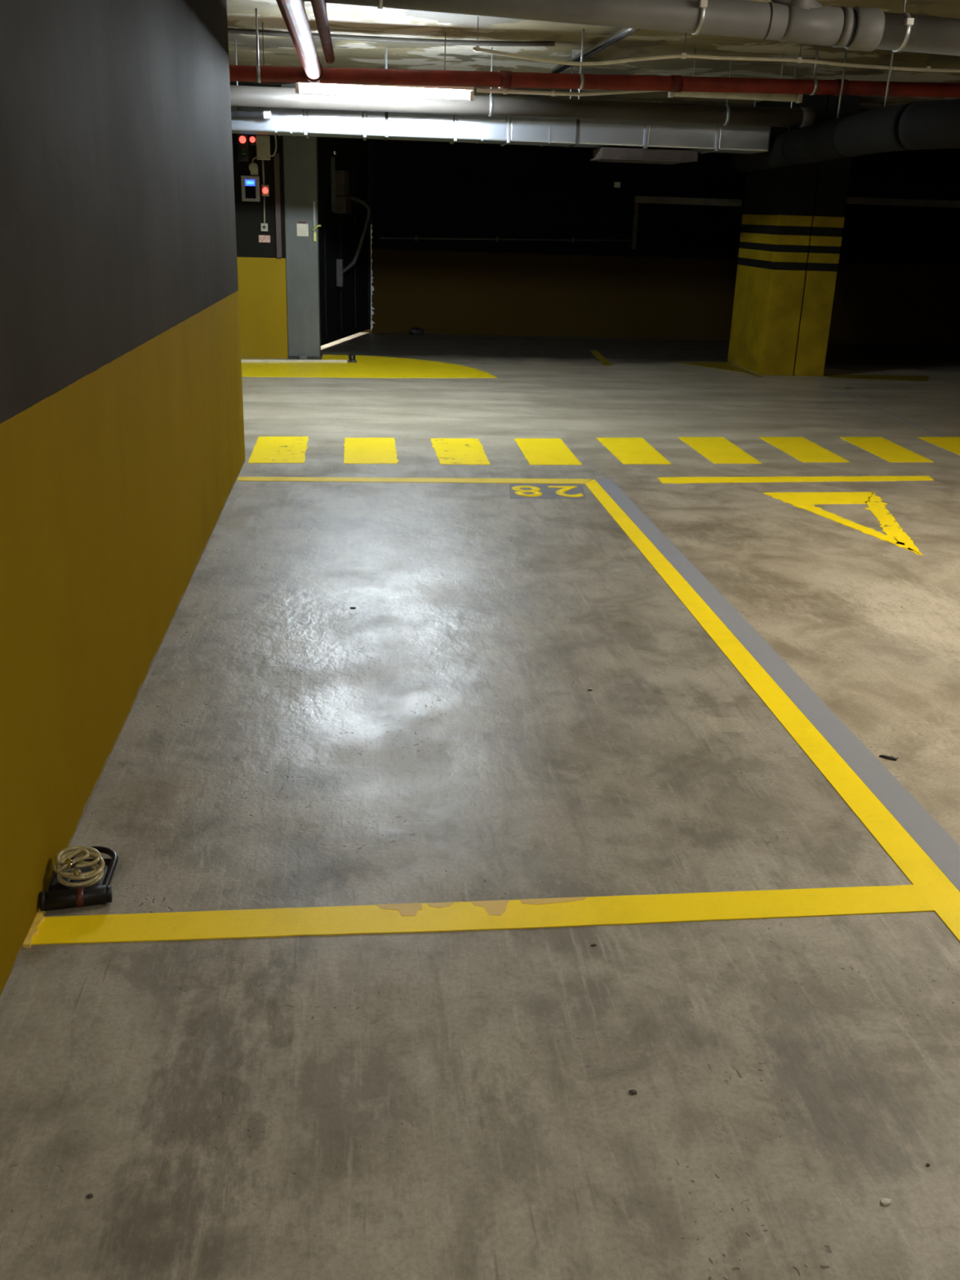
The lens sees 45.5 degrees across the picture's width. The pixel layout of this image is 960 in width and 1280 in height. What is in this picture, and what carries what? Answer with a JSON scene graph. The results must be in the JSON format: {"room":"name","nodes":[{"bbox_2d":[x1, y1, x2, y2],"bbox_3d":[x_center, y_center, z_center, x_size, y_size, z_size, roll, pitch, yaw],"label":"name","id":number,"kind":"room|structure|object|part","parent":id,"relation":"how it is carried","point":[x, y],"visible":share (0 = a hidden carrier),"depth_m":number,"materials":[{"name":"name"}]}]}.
{"room":"underground parking garage","nodes":[
{"label":"underground parking garage","id":0,"kind":"room"},
{"bbox_2d":[0,0,244,995],"bbox_3d":[-0.965,0.024,0.338,0.308,2.860,14.600,0,21,-6],"label":"wall","id":1,"kind":"structure","parent":0,"point":[122,442],"depth_m":3.35,"materials":[{"name":"paint"}]},
{"bbox_2d":[230,81,288,359],"bbox_3d":[-6.180,-4.480,11.957,8.190,2.860,0.220,0,21,-6],"label":"wall","id":2,"kind":"structure","parent":0,"point":[261,275],"depth_m":12.40,"materials":[{"name":"paint"}]},
{"bbox_2d":[236,133,248,161],"bbox_3d":[-2.468,-5.137,11.929,0.110,0.280,0.095,0,21,-6],"label":"lamp","id":3,"kind":"object","parent":2,"relation":"attached to","point":[242,139],"visible":0.8,"depth_m":11.91,"materials":[{"name":"black plastic"}]},
{"bbox_2d":[240,175,260,201],"bbox_3d":[-2.423,-4.766,12.100,0.187,0.250,0.045,0,21,-6],"label":"display","id":4,"kind":"object","parent":2,"relation":"attached to","point":[250,184],"visible":1,"depth_m":12.08,"materials":[{"name":"grey plastic"}]},
{"bbox_3d":[-2.421,-4.817,12.068,0.104,0.063,0.004,0,21,-6],"label":"lit panel","id":5,"kind":"part","parent":4,"relation":"part of","materials":[{"name":"blue"}]},
{"bbox_2d":[248,133,256,145],"bbox_3d":[-2.369,-5.210,11.925,0.076,0.105,0.070,0,21,-6],"label":"lamp","id":6,"kind":"object","parent":2,"relation":"attached to","point":[252,138],"visible":0.95,"depth_m":11.91,"materials":[{"name":"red plastic"}]},
{"bbox_2d":[248,156,258,175],"bbox_3d":[-2.380,-4.977,12.021,0.100,0.182,0.052,0,21,-6],"label":"box","id":7,"kind":"object","parent":2,"relation":"attached to","point":[253,166],"visible":1,"depth_m":12.01,"materials":[{"name":"beige plastic"}]},
{"bbox_2d":[262,160,264,184],"bbox_3d":[-2.282,-4.925,12.066,0.024,0.240,0.020,0,21,-6],"label":"conduit","id":8,"kind":"object","parent":2,"relation":"attached to","point":[263,167],"visible":1,"depth_m":12.06,"materials":[{"name":"beige plastic"}]},
{"bbox_2d":[260,222,267,231],"bbox_3d":[-2.306,-4.411,12.245,0.072,0.080,0.046,0,21,-6],"label":"switch","id":9,"kind":"object","parent":2,"relation":"attached to","point":[264,226],"visible":1,"depth_m":12.23,"materials":[{"name":"beige plastic"}]},
{"bbox_2d":[258,235,270,242],"bbox_3d":[-2.314,-4.309,12.304,0.120,0.073,0.006,0,21,-6],"label":"wall label","id":10,"kind":"object","parent":2,"relation":"attached to","point":[262,238],"visible":1,"depth_m":12.30,"materials":[{"name":"pink paper"}]},
{"bbox_2d":[263,195,265,223],"bbox_3d":[-2.295,-4.579,12.195,0.024,0.270,0.016,0,21,-6],"label":"conduit","id":11,"kind":"object","parent":2,"relation":"attached to","point":[264,196],"visible":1,"depth_m":12.19,"materials":[{"name":"beige plastic"}]},
{"bbox_2d":[262,184,269,196],"bbox_3d":[-2.270,-4.752,12.113,0.072,0.113,0.060,0,21,-6],"label":"button","id":12,"kind":"object","parent":2,"relation":"attached to","point":[265,192],"visible":1,"depth_m":12.09,"materials":[{"name":"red plastic"}]},
{"bbox_2d":[256,135,276,159],"bbox_3d":[-2.221,-5.261,11.913,0.210,0.500,0.086,0,21,-6],"label":"junction box","id":13,"kind":"object","parent":2,"relation":"attached to","point":[263,142],"visible":0.84,"depth_m":11.93,"materials":[{"name":"beige plastic"}]},
{"bbox_3d":[-2.258,-5.125,11.922,0.117,0.215,0.009,0,21,-6],"label":"lid","id":14,"kind":"part","parent":13,"relation":"part of","materials":[{"name":"beige plastic"}]},
{"bbox_2d":[273,153,281,257],"bbox_3d":[-2.151,-4.614,12.188,0.055,1.040,0.040,0,21,-6],"label":"wall strip","id":15,"kind":"object","parent":2,"relation":"attached to","point":[276,157],"visible":1,"depth_m":12.17,"materials":[{"name":"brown metal"}]},
{"bbox_2d":[0,332,959,1279],"bbox_3d":[0.455,-0.165,5.353,20.000,0.200,24.000,0,21,-6],"label":"floor","id":16,"kind":"structure","parent":0,"point":[460,1104],"depth_m":3.00,"materials":[{"name":"concrete"}]},
{"bbox_2d":[22,908,46,948],"bbox_3d":[-1.037,0.672,2.675,0.022,0.010,0.144,0,21,-6],"label":"smear","id":17,"kind":"object","parent":16,"relation":"on","point":[39,918],"visible":1,"depth_m":2.66,"materials":[{"name":"yellow paint"}]},
{"bbox_2d":[39,845,118,911],"bbox_3d":[-0.982,0.589,2.849,0.167,0.047,0.261,0,21,-6],"label":"bicycle u lock","id":18,"kind":"object","parent":16,"relation":"on","point":[59,896],"visible":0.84,"depth_m":2.76,"materials":[{"name":"black metal"}]},
{"bbox_2d":[53,845,105,888],"bbox_3d":[-0.986,0.556,2.816,0.124,0.060,0.124,0,21,-6],"label":"coiled cable","id":19,"kind":"object","parent":18,"relation":"on","point":[63,858],"visible":1,"depth_m":2.81,"materials":[{"name":"beige plastic"}]},
{"bbox_3d":[-0.982,0.596,2.865,0.094,0.022,0.160,0,21,-6],"label":"mount plate","id":20,"kind":"part","parent":18,"relation":"part of","materials":[{"name":"black rubber"}]},
{"bbox_2d":[85,1193,93,1198],"bbox_3d":[-0.669,0.952,1.963,0.012,0.005,0.009,0,21,-6],"label":"chip","id":21,"kind":"object","parent":16,"relation":"on","point":[90,1195],"visible":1,"depth_m":1.96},
{"bbox_2d":[248,436,308,463],"bbox_3d":[-1.402,-1.343,8.058,0.381,0.003,0.966,0,21,-6],"label":"zebra crossing","id":22,"kind":"object","parent":16,"relation":"on","point":[266,449],"visible":1,"depth_m":8.01,"materials":[{"name":"yellow paint"}]},
{"bbox_2d":[280,82,322,359],"bbox_3d":[-1.925,-4.543,12.505,0.389,2.860,0.404,0,21,-6],"label":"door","id":23,"kind":"structure","parent":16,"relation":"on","point":[300,153],"depth_m":12.44,"materials":[{"name":"grey paint"}]},
{"bbox_3d":[-1.982,-3.228,13.017,0.365,0.035,0.360,0,21,-6],"label":"plate","id":24,"kind":"part","parent":23,"relation":"part of","materials":[{"name":"metal"}]},
{"bbox_3d":[-1.765,-4.399,12.386,0.099,0.174,0.052,7,21,13],"label":"latch handle","id":25,"kind":"part","parent":23,"relation":"part of","materials":[{"name":"metal"}]},
{"bbox_2d":[317,137,370,346],"bbox_3d":[-1.720,-5.061,14.056,0.072,2.640,2.888,5,21,8],"label":"gate","id":26,"kind":"object","parent":23,"relation":"attached to","point":[345,310],"visible":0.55,"depth_m":14.33,"materials":[{"name":"black metal"}]},
{"bbox_3d":[-1.889,-4.717,13.133,0.024,2.490,0.657,5,21,8],"label":"panel","id":27,"kind":"part","parent":26,"relation":"part of","materials":[{"name":"black paint"}]},
{"bbox_3d":[-1.780,-4.945,13.753,0.024,2.490,0.657,5,21,8],"label":"panel","id":28,"kind":"part","parent":26,"relation":"part of","materials":[{"name":"black paint"}]},
{"bbox_3d":[-1.671,-5.172,14.372,0.024,2.490,0.657,5,21,8],"label":"panel","id":29,"kind":"part","parent":26,"relation":"part of","materials":[{"name":"black paint"}]},
{"bbox_2d":[330,151,370,286],"bbox_3d":[-1.585,-5.141,14.053,0.181,1.521,0.961,7,21,14],"label":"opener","id":30,"kind":"object","parent":26,"relation":"attached to","point":[340,204],"visible":1,"depth_m":13.65,"materials":[{"name":"grey paint"}]},
{"bbox_3d":[-1.727,-5.370,13.508,0.049,0.600,0.040,5,21,8],"label":"guide rail","id":31,"kind":"part","parent":30,"relation":"part of","materials":[{"name":"black metal"}]},
{"bbox_3d":[-1.707,-5.687,13.388,0.060,0.042,0.044,5,21,8],"label":"rail knob","id":32,"kind":"part","parent":30,"relation":"part of","materials":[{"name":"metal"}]},
{"bbox_3d":[-1.542,-5.015,14.207,0.118,0.902,0.746,9,22,19],"label":"arm","id":33,"kind":"part","parent":30,"relation":"part of","materials":[{"name":"grey paint"}]},
{"bbox_3d":[-1.562,-5.399,14.992,0.024,2.490,0.657,5,21,8],"label":"panel","id":34,"kind":"part","parent":26,"relation":"part of","materials":[{"name":"black paint"}]},
{"bbox_2d":[370,224,374,331],"bbox_3d":[-1.465,-4.932,15.635,0.057,1.391,0.023,0,21,-6],"label":"film","id":35,"kind":"object","parent":26,"relation":"attached to","point":[371,260],"visible":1,"depth_m":15.68,"materials":[{"name":"clear plastic"}]},
{"bbox_2d":[240,355,497,377],"bbox_3d":[-1.881,-2.960,12.353,4.008,0.003,2.015,0,21,-6],"label":"floor marking","id":36,"kind":"object","parent":16,"relation":"on","point":[366,366],"depth_m":12.19,"materials":[{"name":"yellow paint"}]},
{"bbox_2d":[240,360,347,362],"bbox_3d":[-2.666,-3.025,12.420,2.460,0.030,0.041,-4,21,-14],"label":"rail","id":37,"kind":"object","parent":36,"relation":"on","point":[242,361],"visible":0.34,"depth_m":12.56,"materials":[{"name":"metal"}]},
{"bbox_2d":[347,354,356,362],"bbox_3d":[-1.423,-3.131,12.736,0.100,0.085,0.080,0,21,-6],"label":"door stop","id":38,"kind":"object","parent":36,"relation":"on","point":[351,357],"visible":1,"depth_m":12.71,"materials":[{"name":"black plastic"}]},
{"bbox_2d":[342,437,399,463],"bbox_3d":[-0.780,-1.347,8.125,0.386,0.003,0.946,0,21,-6],"label":"zebra crossing","id":39,"kind":"object","parent":16,"relation":"on","point":[357,450],"visible":1,"depth_m":8.09,"materials":[{"name":"yellow paint"}]},
{"bbox_2d":[236,476,591,484],"bbox_3d":[-0.388,-1.016,7.270,2.258,0.003,0.139,0,21,-6],"label":"bay end line","id":40,"kind":"object","parent":16,"relation":"on","point":[552,481],"visible":1,"depth_m":7.26,"materials":[{"name":"yellow paint"}]},
{"bbox_2d":[408,327,423,334],"bbox_3d":[-0.881,-4.266,15.808,0.209,0.100,0.145,0,21,-6],"label":"lump","id":41,"kind":"object","parent":16,"relation":"on","point":[414,331],"visible":1,"depth_m":15.76,"materials":[{"name":"black"}]},
{"bbox_2d":[430,438,490,465],"bbox_3d":[-0.147,-1.355,8.201,0.380,0.003,0.960,0,21,-6],"label":"zebra crossing","id":42,"kind":"object","parent":16,"relation":"on","point":[470,451],"visible":1,"depth_m":8.16,"materials":[{"name":"yellow paint"}]},
{"bbox_2d":[31,884,934,945],"bbox_3d":[0.044,0.668,2.789,2.190,0.004,0.121,-1,21,-7],"label":"parking line","id":43,"kind":"object","parent":16,"relation":"on","point":[523,913],"visible":1,"depth_m":2.78,"materials":[{"name":"yellow paint"}]},
{"bbox_2d":[509,484,586,498],"bbox_3d":[0.417,-0.923,7.090,0.515,0.004,0.395,0,21,-6],"label":"bay number","id":44,"kind":"object","parent":16,"relation":"on","point":[517,491],"visible":1,"depth_m":7.07,"materials":[{"name":"paint"}]},
{"bbox_2d":[514,438,582,465],"bbox_3d":[0.478,-1.370,8.296,0.376,0.003,0.985,0,21,-6],"label":"zebra crossing","id":45,"kind":"object","parent":16,"relation":"on","point":[537,451],"visible":1,"depth_m":8.24,"materials":[{"name":"yellow paint"}]},
{"bbox_2d":[590,350,612,365],"bbox_3d":[1.463,-3.420,13.885,0.099,0.003,1.553,1,20,-2],"label":"floor marking","id":46,"kind":"object","parent":16,"relation":"on","point":[595,353],"visible":1,"depth_m":13.86,"materials":[{"name":"yellow paint"}]},
{"bbox_2d":[628,1088,636,1093],"bbox_3d":[0.299,0.882,2.236,0.015,0.005,0.012,0,21,-6],"label":"chip","id":47,"kind":"object","parent":16,"relation":"on","point":[632,1091],"visible":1,"depth_m":2.23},
{"bbox_2d":[595,437,671,464],"bbox_3d":[1.125,-1.395,8.423,0.376,0.003,1.002,0,21,-6],"label":"zebra crossing","id":48,"kind":"object","parent":16,"relation":"on","point":[628,451],"visible":1,"depth_m":8.38,"materials":[{"name":"yellow paint"}]},
{"bbox_2d":[677,436,761,463],"bbox_3d":[1.782,-1.422,8.553,0.379,0.003,1.020,0,21,-6],"label":"zebra crossing","id":49,"kind":"object","parent":16,"relation":"on","point":[717,450],"visible":1,"depth_m":8.51,"materials":[{"name":"yellow paint"}]},
{"bbox_2d":[677,361,762,377],"bbox_3d":[2.728,-3.135,13.233,0.660,0.003,1.320,0,21,-6],"label":"floor marking","id":50,"kind":"object","parent":16,"relation":"on","point":[717,365],"depth_m":13.44,"materials":[{"name":"yellow paint"}]},
{"bbox_2d":[585,479,959,942],"bbox_3d":[1.257,0.923,2.215,0.107,0.003,11.235,0,21,-6],"label":"bay side line","id":51,"kind":"object","parent":16,"relation":"on","point":[918,868],"visible":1,"depth_m":3.73,"materials":[{"name":"yellow paint"}]},
{"bbox_2d":[594,478,959,891],"bbox_3d":[1.358,0.920,2.232,0.132,0.002,11.250,0,21,-6],"label":"strip","id":52,"kind":"object","parent":16,"relation":"on","point":[931,837],"visible":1,"depth_m":3.98,"materials":[{"name":"paint"}]},
{"bbox_2d":[727,93,860,376],"bbox_3d":[3.480,-4.517,12.915,0.731,2.860,1.256,0,21,-6],"label":"column","id":53,"kind":"structure","parent":16,"relation":"on","point":[793,223],"depth_m":12.52,"materials":[{"name":"yellow paint"}]},
{"bbox_2d":[657,475,933,483],"bbox_3d":[2.126,-1.076,7.656,1.968,0.003,0.181,-2,21,-11],"label":"line","id":54,"kind":"object","parent":16,"relation":"on","point":[833,478],"visible":1,"depth_m":7.63,"materials":[{"name":"yellow paint"}]},
{"bbox_2d":[758,436,849,462],"bbox_3d":[2.441,-1.447,8.679,0.381,0.003,0.991,0,21,-6],"label":"zebra crossing","id":55,"kind":"object","parent":16,"relation":"on","point":[802,449],"visible":1,"depth_m":8.65,"materials":[{"name":"yellow paint"}]},
{"bbox_2d":[762,492,923,555],"bbox_3d":[2.222,-0.694,6.638,0.752,0.003,1.444,0,21,-6],"label":"triangle","id":56,"kind":"object","parent":16,"relation":"on","point":[895,535],"visible":1,"depth_m":6.91,"materials":[{"name":"yellow paint"}]},
{"bbox_2d":[823,373,928,381],"bbox_3d":[4.542,-2.955,12.911,1.300,0.003,0.480,0,21,-6],"label":"floor marking","id":57,"kind":"object","parent":16,"relation":"on","point":[909,378],"depth_m":12.93,"materials":[{"name":"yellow paint"}]},
{"bbox_2d":[818,386,942,436],"bbox_3d":[3.710,-2.136,10.641,0.088,0.002,2.901,0,21,-5],"label":"strip","id":58,"kind":"object","parent":16,"relation":"on","point":[819,387],"visible":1,"depth_m":10.48,"materials":[{"name":"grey paint"}]},
{"bbox_2d":[880,1198,891,1205],"bbox_3d":[0.711,0.981,2.004,0.020,0.007,0.014,4,21,7],"label":"chip","id":59,"kind":"object","parent":16,"relation":"on","point":[885,1202],"visible":1,"depth_m":2.00,"materials":[{"name":"beige"}]},
{"bbox_2d":[839,436,933,462],"bbox_3d":[3.111,-1.466,8.789,0.374,0.003,1.001,0,21,-6],"label":"zebra crossing","id":60,"kind":"object","parent":16,"relation":"on","point":[882,447],"visible":1,"depth_m":8.76,"materials":[{"name":"yellow paint"}]},
{"bbox_2d":[879,755,897,760],"bbox_3d":[1.312,0.378,3.678,0.058,0.007,0.018,8,21,17],"label":"scrap","id":61,"kind":"object","parent":16,"relation":"on","point":[890,757],"visible":1,"depth_m":3.67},
{"bbox_2d":[917,436,959,454],"bbox_3d":[3.784,-1.489,8.910,0.388,0.003,0.993,0,21,-6],"label":"zebra crossing","id":62,"kind":"object","parent":16,"relation":"on","point":[952,444],"visible":1,"depth_m":9.14,"materials":[{"name":"yellow paint"}]},
{"bbox_2d":[226,0,959,113],"bbox_3d":[0.550,-3.031,4.285,20.000,0.200,24.000,0,21,-6],"label":"ceiling","id":63,"kind":"structure","parent":0,"point":[343,20],"depth_m":9.27,"materials":[{"name":"concrete"}]},
{"bbox_2d":[231,39,271,119],"bbox_3d":[-2.700,-4.583,9.287,1.970,0.586,0.110,0,21,-6],"label":"lamp","id":64,"kind":"object","parent":63,"relation":"hanging from","point":[266,114],"visible":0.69,"depth_m":9.42,"materials":[{"name":"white plastic"}]},
{"bbox_3d":[-1.991,-4.616,9.386,0.010,0.550,0.012,0,21,-6],"label":"hanger rod","id":65,"kind":"part","parent":64,"relation":"part of","materials":[{"name":"silver metal"}]},
{"bbox_2d":[257,22,270,83],"bbox_3d":[-1.518,-4.334,8.463,0.250,0.405,0.006,0,21,-6],"label":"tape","id":66,"kind":"object","parent":63,"relation":"hanging from","point":[262,22],"visible":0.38,"depth_m":8.45,"materials":[{"name":"white plastic"}]},
{"bbox_2d":[247,81,293,84],"bbox_3d":[-1.994,-4.353,8.470,1.216,0.414,0.038,0,21,-6],"label":"lead","id":67,"kind":"object","parent":63,"relation":"hanging from","point":[270,83],"visible":0.25,"depth_m":8.57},
{"bbox_2d":[275,0,323,83],"bbox_3d":[-0.571,-2.006,2.364,0.133,0.449,11.920,0,21,-6],"label":"lamp","id":68,"kind":"object","parent":63,"relation":"hanging from","point":[293,12],"visible":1,"depth_m":6.04,"materials":[{"name":"red paint"}]},
{"bbox_2d":[310,0,334,63],"bbox_3d":[-0.659,-2.779,4.281,0.078,0.349,7.389,0,21,-6],"label":"pipe","id":69,"kind":"object","parent":63,"relation":"hanging from","point":[319,6],"visible":1,"depth_m":6.33,"materials":[{"name":"red metal"}]},
{"bbox_2d":[295,31,474,101],"bbox_3d":[-0.711,-4.331,8.602,1.344,0.458,0.100,0,21,-6],"label":"lamp","id":70,"kind":"object","parent":63,"relation":"hanging from","point":[403,91],"visible":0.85,"depth_m":8.64,"materials":[{"name":"white plastic"}]},
{"bbox_2d":[227,28,555,46],"bbox_3d":[-1.470,-4.628,8.734,4.107,0.038,0.233,0,21,-6],"label":"cable","id":71,"kind":"object","parent":63,"relation":"attached to","point":[238,31],"visible":0.66,"depth_m":8.89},
{"bbox_2d":[231,47,770,153],"bbox_3d":[-1.734,-4.658,9.722,8.554,0.690,0.514,0,21,-6],"label":"ventilation duct","id":72,"kind":"object","parent":63,"relation":"hanging from","point":[307,122],"visible":0.55,"depth_m":9.80,"materials":[{"name":"metal"}]},
{"bbox_3d":[-0.823,-4.853,9.983,0.012,0.450,0.014,0,21,-6],"label":"hanger rod","id":73,"kind":"part","parent":72,"relation":"part of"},
{"bbox_3d":[-0.780,-4.699,9.573,0.012,0.450,0.014,0,21,-6],"label":"hanger rod","id":74,"kind":"part","parent":72,"relation":"part of","materials":[{"name":"silver metal"}]},
{"bbox_2d":[590,146,698,164],"bbox_3d":[1.456,-4.304,10.191,0.880,0.103,0.440,0,21,-6],"label":"outlet","id":75,"kind":"object","parent":72,"relation":"attached to","point":[609,154],"visible":1,"depth_m":10.01,"materials":[{"name":"grey paint"}]},
{"bbox_2d":[230,47,815,128],"bbox_3d":[-2.795,-4.521,9.045,11.332,0.540,0.166,-1,21,-7],"label":"pipe","id":76,"kind":"object","parent":63,"relation":"hanging from","point":[490,105],"visible":0.63,"depth_m":9.42,"materials":[{"name":"plastic"}]},
{"bbox_3d":[0.094,-4.633,9.345,0.010,0.361,0.012,0,21,-6],"label":"hanger rod","id":77,"kind":"part","parent":76,"relation":"part of","materials":[{"name":"silver metal"}]},
{"bbox_3d":[2.081,-4.656,9.572,0.010,0.353,0.012,0,21,-6],"label":"hanger rod","id":78,"kind":"part","parent":76,"relation":"part of","materials":[{"name":"silver metal"}]},
{"bbox_2d":[229,8,959,97],"bbox_3d":[-0.353,-4.053,8.142,16.051,0.634,0.116,-2,21,-10],"label":"pipe","id":79,"kind":"object","parent":63,"relation":"hanging from","point":[500,79],"visible":0.77,"depth_m":8.32,"materials":[{"name":"metal"}]},
{"bbox_3d":[-1.533,-4.147,7.883,0.014,0.352,0.016,0,21,-6],"label":"hanger rod","id":80,"kind":"part","parent":79,"relation":"part of","materials":[{"name":"silver metal"}]},
{"bbox_3d":[0.738,-4.250,8.274,0.014,0.290,0.016,0,21,-6],"label":"hanger rod","id":81,"kind":"part","parent":79,"relation":"part of","materials":[{"name":"silver metal"}]},
{"bbox_3d":[2.516,-4.330,8.579,0.014,0.242,0.016,0,21,-6],"label":"hanger rod","id":82,"kind":"part","parent":79,"relation":"part of","materials":[{"name":"silver metal"}]},
{"bbox_2d":[551,27,639,73],"bbox_3d":[0.953,-4.314,8.192,0.091,0.094,4.105,-1,21,-8],"label":"conduit","id":83,"kind":"object","parent":63,"relation":"attached to","point":[623,33],"visible":0.62,"depth_m":8.54,"materials":[{"name":"grey metal"}]},
{"bbox_2d":[302,0,959,56],"bbox_3d":[3.073,-3.338,6.276,8.977,0.566,0.217,0,21,-6],"label":"drain pipe","id":84,"kind":"object","parent":63,"relation":"hanging from","point":[860,28],"visible":1,"depth_m":6.05,"materials":[{"name":"grey plastic"}]},
{"bbox_2d":[844,6,884,51],"bbox_3d":[2.073,-3.299,6.189,0.156,0.213,0.210,0,21,-6],"label":"socket","id":85,"kind":"object","parent":84,"relation":"attached to","point":[868,30],"depth_m":6.11,"materials":[{"name":"grey plastic"}]},
{"bbox_3d":[2.287,-3.462,6.151,0.010,0.187,0.012,0,21,-6],"label":"hanger rod","id":86,"kind":"part","parent":84,"relation":"part of","materials":[{"name":"silver metal"}]},
{"bbox_2d":[472,16,959,72],"bbox_3d":[2.649,-4.157,8.171,5.422,0.273,0.030,0,21,-6],"label":"cable","id":87,"kind":"object","parent":63,"relation":"hanging from","point":[683,55],"visible":0.96,"depth_m":8.07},
{"bbox_2d":[667,48,803,103],"bbox_3d":[2.041,-4.474,9.083,1.084,0.353,0.100,0,21,-6],"label":"lamp","id":88,"kind":"object","parent":63,"relation":"hanging from","point":[797,98],"visible":0.58,"depth_m":9.12,"materials":[{"name":"white plastic"}]},
{"bbox_2d":[476,88,659,96],"bbox_3d":[0.752,-4.271,8.891,1.583,0.121,0.050,-3,21,-12],"label":"conduit","id":89,"kind":"object","parent":88,"relation":"attached to","point":[504,91],"visible":0.86,"depth_m":8.86,"materials":[{"name":"white plastic"}]},
{"bbox_2d":[729,48,959,172],"bbox_3d":[4.855,-4.245,9.344,4.792,0.792,5.283,0,21,-6],"label":"duct","id":90,"kind":"object","parent":63,"relation":"hanging from","point":[935,124],"visible":0.88,"depth_m":7.84,"materials":[{"name":"grey metal"}]},
{"bbox_3d":[2.700,-4.660,9.908,0.014,0.540,0.016,0,21,-6],"label":"hanger rod","id":91,"kind":"part","parent":90,"relation":"part of","materials":[{"name":"silver metal"}]},
{"bbox_3d":[2.717,-4.169,8.592,0.014,0.540,0.016,0,21,-6],"label":"hanger rod","id":92,"kind":"part","parent":90,"relation":"part of","materials":[{"name":"silver metal"}]},
{"bbox_3d":[2.759,-3.836,7.702,0.014,0.540,0.016,0,21,-6],"label":"hanger rod","id":93,"kind":"part","parent":90,"relation":"part of","materials":[{"name":"silver metal"}]},
{"bbox_2d":[360,138,959,345],"bbox_3d":[-0.624,-5.654,15.601,20.000,2.860,0.250,0,21,-6],"label":"wall","id":94,"kind":"structure","parent":0,"point":[599,289],"depth_m":15.80,"materials":[{"name":"black paint"}]},
{"bbox_2d":[378,237,631,241],"bbox_3d":[0.381,-5.463,15.622,3.500,0.094,0.024,0,21,-6],"label":"conduit","id":95,"kind":"object","parent":94,"relation":"attached to","point":[432,238],"visible":1,"depth_m":15.62,"materials":[{"name":"grey paint"}]},
{"bbox_2d":[613,182,620,187],"bbox_3d":[1.856,-6.162,15.508,0.080,0.070,0.050,0,21,-6],"label":"wall box","id":96,"kind":"object","parent":94,"relation":"attached to","point":[616,184],"visible":1,"depth_m":15.49,"materials":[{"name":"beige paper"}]},
{"bbox_2d":[631,195,742,252],"bbox_3d":[2.839,-5.716,15.752,1.480,0.685,0.100,0,21,-6],"label":"air vent","id":97,"kind":"object","parent":94,"relation":"in","point":[661,225],"visible":1,"depth_m":15.76,"materials":[{"name":"metal"}]},
{"bbox_3d":[2.491,-5.680,15.761,0.666,0.590,0.040,0,21,-6],"label":"vent panel","id":98,"kind":"part","parent":97,"relation":"part of","materials":[{"name":"black metal"}]},
{"bbox_3d":[3.178,-5.683,15.832,0.666,0.590,0.040,0,21,-6],"label":"vent panel","id":99,"kind":"part","parent":97,"relation":"part of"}
]}

